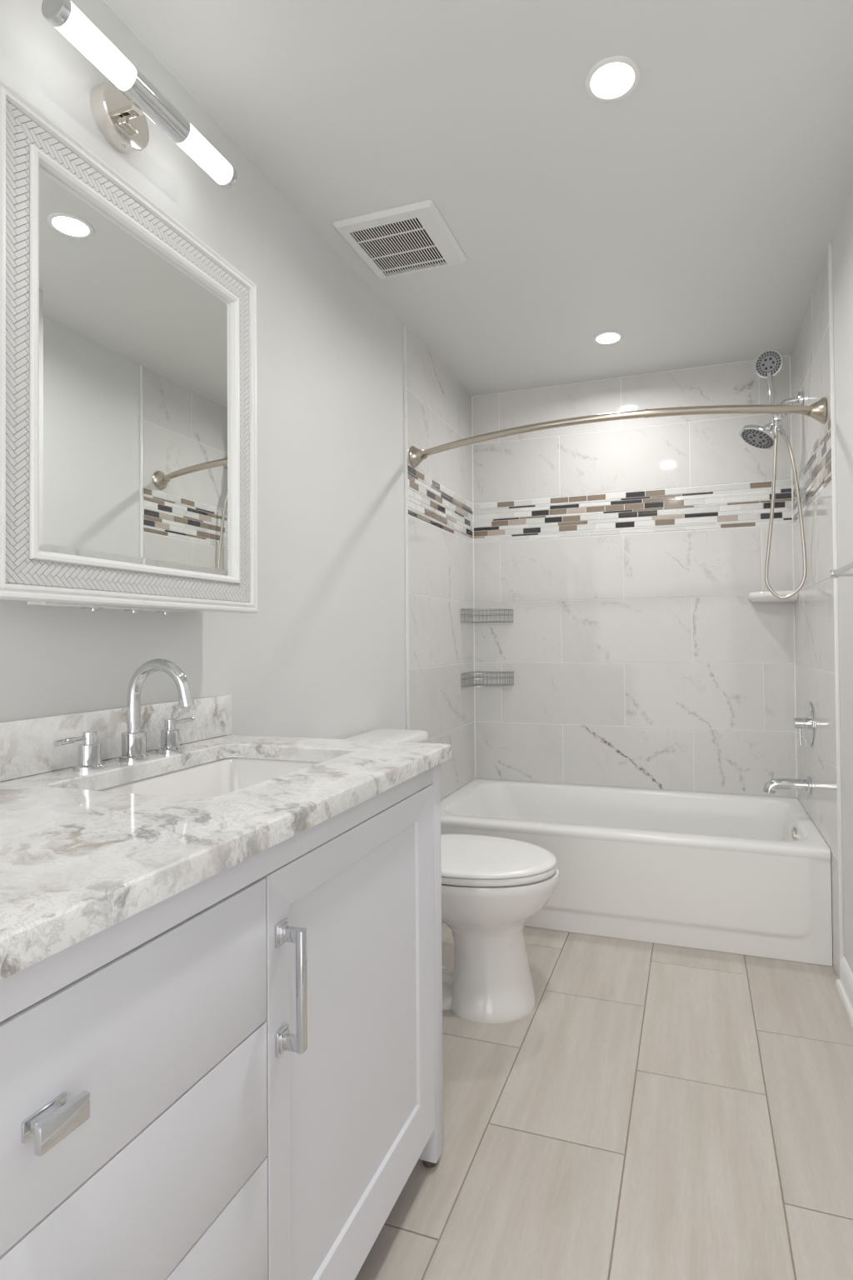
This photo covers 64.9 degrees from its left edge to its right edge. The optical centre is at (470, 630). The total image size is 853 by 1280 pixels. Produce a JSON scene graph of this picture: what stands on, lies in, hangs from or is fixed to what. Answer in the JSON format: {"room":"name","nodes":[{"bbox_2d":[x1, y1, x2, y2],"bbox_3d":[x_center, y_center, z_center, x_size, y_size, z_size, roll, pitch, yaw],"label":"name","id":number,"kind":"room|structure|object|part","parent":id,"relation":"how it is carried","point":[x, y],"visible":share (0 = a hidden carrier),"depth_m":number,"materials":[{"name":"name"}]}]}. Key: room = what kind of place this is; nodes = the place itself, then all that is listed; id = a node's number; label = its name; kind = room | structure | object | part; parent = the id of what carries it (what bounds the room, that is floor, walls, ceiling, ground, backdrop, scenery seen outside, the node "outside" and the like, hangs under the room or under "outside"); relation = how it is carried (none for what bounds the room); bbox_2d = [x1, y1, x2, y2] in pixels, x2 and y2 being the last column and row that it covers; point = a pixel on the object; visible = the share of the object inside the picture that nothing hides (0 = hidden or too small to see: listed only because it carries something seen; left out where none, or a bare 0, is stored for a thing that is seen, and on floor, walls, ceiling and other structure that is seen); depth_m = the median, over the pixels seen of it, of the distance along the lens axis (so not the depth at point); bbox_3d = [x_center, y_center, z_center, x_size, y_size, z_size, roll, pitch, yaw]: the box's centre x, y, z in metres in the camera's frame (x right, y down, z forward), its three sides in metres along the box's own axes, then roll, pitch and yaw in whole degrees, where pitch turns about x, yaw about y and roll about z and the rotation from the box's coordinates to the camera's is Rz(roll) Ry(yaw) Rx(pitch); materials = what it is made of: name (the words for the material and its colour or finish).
{"room":"bathroom","nodes":[
{"label":"bathroom","id":0,"kind":"room"},
{"bbox_2d":[0,0,474,800],"bbox_3d":[-0.788,-0.058,1.207,0.111,2.360,4.950,-1,-1,18],"label":"wall","id":1,"kind":"structure","parent":0,"point":[322,653],"depth_m":1.95,"materials":[{"name":"white paint"}]},
{"bbox_2d":[0,695,232,781],"bbox_3d":[-0.793,0.195,1.009,0.020,0.094,1.297,-1,-1,18],"label":"backsplash","id":2,"kind":"structure","parent":1,"relation":"attached to","point":[27,747],"depth_m":1.25,"materials":[{"name":"grey stone"}]},
{"bbox_2d":[0,78,258,614],"bbox_3d":[-0.652,-0.420,1.272,0.136,0.772,0.617,-1,-1,18],"label":"mirror","id":3,"kind":"object","parent":1,"relation":"attached to","point":[128,401],"visible":1,"depth_m":1.17,"materials":[{"name":"white"}]},
{"bbox_3d":[-0.648,-0.049,1.234,0.040,0.015,0.330,-1,-1,18],"label":"rail","id":4,"kind":"part","parent":3,"relation":"part of","materials":[{"name":"white"}]},
{"bbox_2d":[39,165,230,575],"bbox_3d":[-0.606,-0.425,1.257,0.010,0.606,0.461,-1,-1,18],"label":"mirror glass","id":5,"kind":"object","parent":3,"relation":"attached to","point":[135,337],"depth_m":1.20,"materials":[{"name":"clear"}]},
{"bbox_2d":[41,0,237,189],"bbox_3d":[-0.650,-1.019,1.303,0.135,0.117,0.434,-1,-1,18],"label":"vanity light","id":6,"kind":"object","parent":1,"relation":"attached to","point":[120,104],"visible":1,"depth_m":1.28,"materials":[{"name":"white glass"}]},
{"bbox_3d":[-0.653,-1.007,1.313,0.056,0.029,0.035,-1,-1,18],"label":"arm","id":7,"kind":"part","parent":6,"relation":"part of","materials":[{"name":"silver metal"}]},
{"bbox_2d":[403,324,409,729],"bbox_3d":[-0.253,-0.043,2.653,0.012,2.360,0.009,-1,-1,18],"label":"trim","id":8,"kind":"structure","parent":1,"relation":"attached to","point":[406,483],"depth_m":2.65,"materials":[{"name":"white"}]},
{"bbox_2d":[409,396,827,467],"bbox_3d":[0.454,-0.723,2.414,1.497,0.096,0.234,-1,-1,18],"label":"shower rod","id":9,"kind":"object","parent":1,"relation":"attached to","point":[817,411],"visible":1,"depth_m":2.26,"materials":[{"name":"silver metal"}]},
{"bbox_3d":[0.205,-0.724,2.443,0.948,0.040,0.090,-1,-1,27],"label":"rod","id":10,"kind":"part","parent":9,"relation":"part of","materials":[{"name":"silver metal"}]},
{"bbox_2d":[102,0,852,396],"bbox_3d":[-0.036,-1.298,0.969,1.720,0.100,4.950,-1,-1,18],"label":"ceiling","id":11,"kind":"structure","parent":0,"point":[692,216],"depth_m":1.72,"materials":[{"name":"white paint"}]},
{"bbox_2d":[331,199,467,279],"bbox_3d":[-0.216,-1.223,2.115,0.328,0.014,0.328,-1,-1,18],"label":"exhaust fan","id":12,"kind":"object","parent":11,"relation":"attached to","point":[413,237],"visible":1,"depth_m":2.09,"materials":[{"name":"white plastic"}]},
{"bbox_2d":[593,330,623,344],"bbox_3d":[0.575,-1.225,2.796,0.122,0.004,0.122,-1,-1,18],"label":"recessed light","id":13,"kind":"object","parent":11,"relation":"in","point":[606,337],"visible":1,"depth_m":2.79,"materials":[{"name":"white paint"}]},
{"bbox_2d":[585,55,640,102],"bbox_3d":[0.319,-1.241,1.507,0.122,0.004,0.122,-1,-1,18],"label":"recessed light","id":14,"kind":"object","parent":11,"relation":"in","point":[613,79],"visible":1,"depth_m":1.50,"materials":[{"name":"white paint"}]},
{"bbox_2d":[355,921,852,1279],"bbox_3d":[-0.014,1.171,0.935,1.720,0.120,4.950,-1,-1,18],"label":"floor","id":15,"kind":"structure","parent":0,"point":[657,1112],"depth_m":1.50,"materials":[{"name":"beige tile"}]},
{"bbox_2d":[0,763,443,1279],"bbox_3d":[-0.508,0.693,0.911,0.590,0.845,1.262,-1,-1,18],"label":"vanity cabinet","id":16,"kind":"object","parent":15,"relation":"on","point":[239,1075],"visible":0.92,"depth_m":0.80,"materials":[{"name":"white paint"}]},
{"bbox_3d":[-0.344,0.404,0.552,0.026,0.023,0.046,-1,-1,18],"label":"knob","id":17,"kind":"part","parent":16,"relation":"part of","materials":[{"name":"silver metal"}]},
{"bbox_3d":[-0.363,0.399,0.565,0.020,0.178,0.602,-1,-1,18],"label":"drawer","id":18,"kind":"part","parent":16,"relation":"part of","materials":[{"name":"white paint"}]},
{"bbox_3d":[-0.362,0.575,0.562,0.020,0.168,0.602,-1,-1,18],"label":"drawer","id":19,"kind":"part","parent":16,"relation":"part of","materials":[{"name":"white paint"}]},
{"bbox_3d":[-0.360,0.747,0.560,0.020,0.173,0.602,-1,-1,18],"label":"drawer","id":20,"kind":"part","parent":16,"relation":"part of","materials":[{"name":"white paint"}]},
{"bbox_2d":[0,734,451,980],"bbox_3d":[-0.524,0.254,0.917,0.588,0.030,1.295,-1,-1,18],"label":"countertop","id":21,"kind":"structure","parent":16,"relation":"on","point":[77,860],"depth_m":0.83,"materials":[{"name":"grey stone"}]},
{"bbox_2d":[53,658,194,771],"bbox_3d":[-0.591,0.148,1.259,0.168,0.193,0.324,-1,-1,18],"label":"faucet","id":22,"kind":"object","parent":21,"relation":"on","point":[133,740],"visible":1,"depth_m":1.25,"materials":[{"name":"silver metal"}]},
{"bbox_3d":[-0.689,0.189,1.150,0.011,0.012,0.056,-1,-1,18],"label":"lever","id":23,"kind":"part","parent":22,"relation":"part of","materials":[{"name":"silver metal"}]},
{"bbox_3d":[-0.675,0.211,1.185,0.053,0.067,0.053,-1,-1,18],"label":"handle","id":24,"kind":"part","parent":22,"relation":"part of","materials":[{"name":"silver metal"}]},
{"bbox_3d":[-0.641,0.218,1.274,0.051,0.054,0.051,-1,-1,18],"label":"spout","id":25,"kind":"part","parent":22,"relation":"part of","materials":[{"name":"silver metal"}]},
{"bbox_3d":[-0.583,0.122,1.255,0.150,0.140,0.025,-1,-1,18],"label":"spout","id":26,"kind":"part","parent":22,"relation":"part of","materials":[{"name":"silver metal"}]},
{"bbox_3d":[-0.615,0.213,1.367,0.053,0.067,0.053,-1,-1,18],"label":"handle","id":27,"kind":"part","parent":22,"relation":"part of","materials":[{"name":"silver metal"}]},
{"bbox_3d":[-0.604,0.188,1.404,0.011,0.011,0.056,-1,-1,18],"label":"lever","id":28,"kind":"part","parent":22,"relation":"part of","materials":[{"name":"silver metal"}]},
{"bbox_2d":[97,757,319,799],"bbox_3d":[-0.452,0.351,1.208,0.374,0.155,0.501,-1,-1,18],"label":"sink basin","id":29,"kind":"object","parent":21,"relation":"in","point":[224,776],"visible":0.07,"depth_m":1.41,"materials":[{"name":"white ceramic"}]},
{"bbox_3d":[-0.233,0.466,0.872,0.038,0.170,0.025,-1,-1,18],"label":"handle","id":30,"kind":"part","parent":16,"relation":"part of","materials":[{"name":"silver metal"}]},
{"bbox_3d":[-0.175,0.668,1.119,0.020,0.706,0.568,-1,-1,18],"label":"door","id":31,"kind":"part","parent":16,"relation":"part of","materials":[{"name":"white paint"}]},
{"bbox_3d":[-0.090,0.687,1.414,0.046,0.827,0.043,-1,-1,18],"label":"leg","id":32,"kind":"part","parent":16,"relation":"part of","materials":[{"name":"white paint"}]},
{"bbox_2d":[344,728,559,1023],"bbox_3d":[-0.066,0.734,2.088,0.690,0.787,0.450,-1,-1,18],"label":"toilet","id":33,"kind":"object","parent":15,"relation":"on","point":[491,886],"visible":0.37,"depth_m":1.95,"materials":[{"name":"white ceramic"}]},
{"bbox_3d":[-0.305,0.361,2.172,0.192,0.034,0.450,-1,-1,18],"label":"tank lid","id":34,"kind":"part","parent":33,"relation":"part of","materials":[{"name":"white ceramic"}]},
{"bbox_3d":[0.025,0.690,2.058,0.481,0.016,0.380,-1,-1,18],"label":"lid","id":35,"kind":"part","parent":33,"relation":"part of","materials":[{"name":"white plastic"}]},
{"bbox_3d":[0.027,0.710,2.057,0.474,0.020,0.372,-1,-1,18],"label":"seat","id":36,"kind":"part","parent":33,"relation":"part of","materials":[{"name":"white plastic"}]},
{"bbox_2d":[440,779,832,965],"bbox_3d":[0.613,0.938,2.824,1.498,0.386,0.767,-1,-1,18],"label":"bathtub","id":37,"kind":"object","parent":15,"relation":"on","point":[738,874],"visible":0.7,"depth_m":2.44,"materials":[{"name":"white ceramic"}]},
{"bbox_3d":[1.259,0.799,2.612,0.019,0.068,0.068,-1,-1,18],"label":"overflow plate","id":38,"kind":"part","parent":37,"relation":"part of","materials":[{"name":"silver metal"}]},
{"bbox_2d":[472,355,798,799],"bbox_3d":[0.742,-0.043,3.252,1.520,2.360,0.101,-1,-1,18],"label":"wall","id":39,"kind":"structure","parent":0,"point":[627,556],"depth_m":3.19,"materials":[{"name":"white tile"}]},
{"bbox_2d":[460,608,513,622],"bbox_3d":[0.083,-0.076,3.307,0.208,0.063,0.208,-1,-1,18],"label":"basket","id":40,"kind":"object","parent":39,"relation":"attached to","point":[462,609],"visible":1,"depth_m":3.32,"materials":[{"name":"silver metal"}]},
{"bbox_2d":[461,671,514,687],"bbox_3d":[0.086,0.238,3.302,0.208,0.066,0.208,-1,-1,18],"label":"basket","id":41,"kind":"object","parent":39,"relation":"attached to","point":[473,685],"visible":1,"depth_m":3.31,"materials":[{"name":"silver metal"}]},
{"bbox_2d":[471,355,798,798],"bbox_3d":[0.725,-0.237,3.207,1.506,1.970,0.008,-1,-1,18],"label":"trim","id":42,"kind":"structure","parent":39,"relation":"attached to","point":[790,355],"depth_m":2.98,"materials":[{"name":"white tile"}]},
{"bbox_2d":[747,590,798,602],"bbox_3d":[1.326,-0.150,2.944,0.192,0.044,0.114,-1,-1,18],"label":"soap dish","id":43,"kind":"object","parent":39,"relation":"attached to","point":[759,597],"visible":0.88,"depth_m":2.91,"materials":[{"name":"white ceramic"}]},
{"bbox_2d":[790,184,852,979],"bbox_3d":[0.738,-0.079,0.698,0.111,2.360,4.950,-1,-1,18],"label":"wall","id":44,"kind":"structure","parent":0,"point":[810,357],"depth_m":2.24,"materials":[{"name":"white paint"}]},
{"bbox_2d":[740,390,803,449],"bbox_3d":[1.216,-0.853,2.711,0.236,0.211,0.152,-1,-1,18],"label":"shower","id":45,"kind":"object","parent":44,"relation":"attached to","point":[758,437],"visible":0.86,"depth_m":2.69,"materials":[{"name":"silver metal"}]},
{"bbox_3d":[1.169,-0.783,2.725,0.122,0.067,0.133,-1,-1,18],"label":"nozzle plate","id":46,"kind":"part","parent":45,"relation":"part of","materials":[{"name":"grey"}]},
{"bbox_2d":[754,349,807,599],"bbox_3d":[1.235,-0.630,2.667,0.190,1.012,0.074,-1,-1,42],"label":"shower","id":47,"kind":"object","parent":45,"relation":"attached to","point":[769,363],"visible":0.99,"depth_m":2.67,"materials":[{"name":"silver metal"}]},
{"bbox_3d":[1.202,-1.079,2.699,0.100,0.099,0.018,-1,-1,38],"label":"nozzle plate","id":48,"kind":"part","parent":47,"relation":"part of","materials":[{"name":"grey"}]},
{"bbox_3d":[1.217,-0.934,2.693,0.031,0.224,0.053,0,-1,-17],"label":"handle","id":49,"kind":"part","parent":47,"relation":"part of","materials":[{"name":"silver metal"}]},
{"bbox_3d":[1.267,-0.908,2.696,0.074,0.058,0.025,-1,-1,4],"label":"arm","id":50,"kind":"part","parent":45,"relation":"part of","materials":[{"name":"silver metal"}]},
{"bbox_2d":[763,771,811,794],"bbox_3d":[1.247,0.602,2.642,0.171,0.084,0.068,-1,-1,18],"label":"tub spout","id":51,"kind":"object","parent":44,"relation":"attached to","point":[772,785],"visible":1,"depth_m":2.63,"materials":[{"name":"silver metal"}]},
{"bbox_3d":[1.244,0.613,2.643,0.164,0.062,0.045,-1,-1,18],"label":"spout","id":52,"kind":"part","parent":51,"relation":"part of","materials":[{"name":"silver metal"}]},
{"bbox_2d":[793,700,814,745],"bbox_3d":[1.292,0.359,2.607,0.058,0.172,0.172,-1,-1,18],"label":"shower valve","id":53,"kind":"object","parent":44,"relation":"attached to","point":[807,722],"visible":1,"depth_m":2.59,"materials":[{"name":"silver metal"}]},
{"bbox_3d":[1.285,0.409,2.607,0.010,0.071,0.014,0,-1,-2],"label":"lever","id":54,"kind":"part","parent":53,"relation":"part of","materials":[{"name":"silver metal"}]},
{"bbox_2d":[828,242,844,963],"bbox_3d":[1.162,-0.062,2.127,0.012,2.360,0.010,-1,-1,18],"label":"trim","id":55,"kind":"structure","parent":44,"relation":"attached to","point":[830,245],"depth_m":2.12,"materials":[{"name":"white"}]},
{"bbox_2d":[830,561,852,578],"bbox_3d":[0.933,-0.156,1.564,0.086,0.044,0.504,-1,-1,18],"label":"towel bar","id":56,"kind":"object","parent":44,"relation":"attached to","point":[846,571],"visible":1,"depth_m":1.77,"materials":[{"name":"silver metal"}]},
{"bbox_3d":[1.006,-0.154,1.782,0.086,0.044,0.044,-1,-1,18],"label":"post","id":57,"kind":"part","parent":56,"relation":"part of","materials":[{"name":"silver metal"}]},
{"bbox_2d":[835,955,852,1027],"bbox_3d":[0.682,1.054,0.666,0.026,0.095,3.038,-1,-1,18],"label":"baseboard","id":58,"kind":"structure","parent":44,"relation":"attached to","point":[844,985],"depth_m":2.01,"materials":[{"name":"white paint"}]}
]}

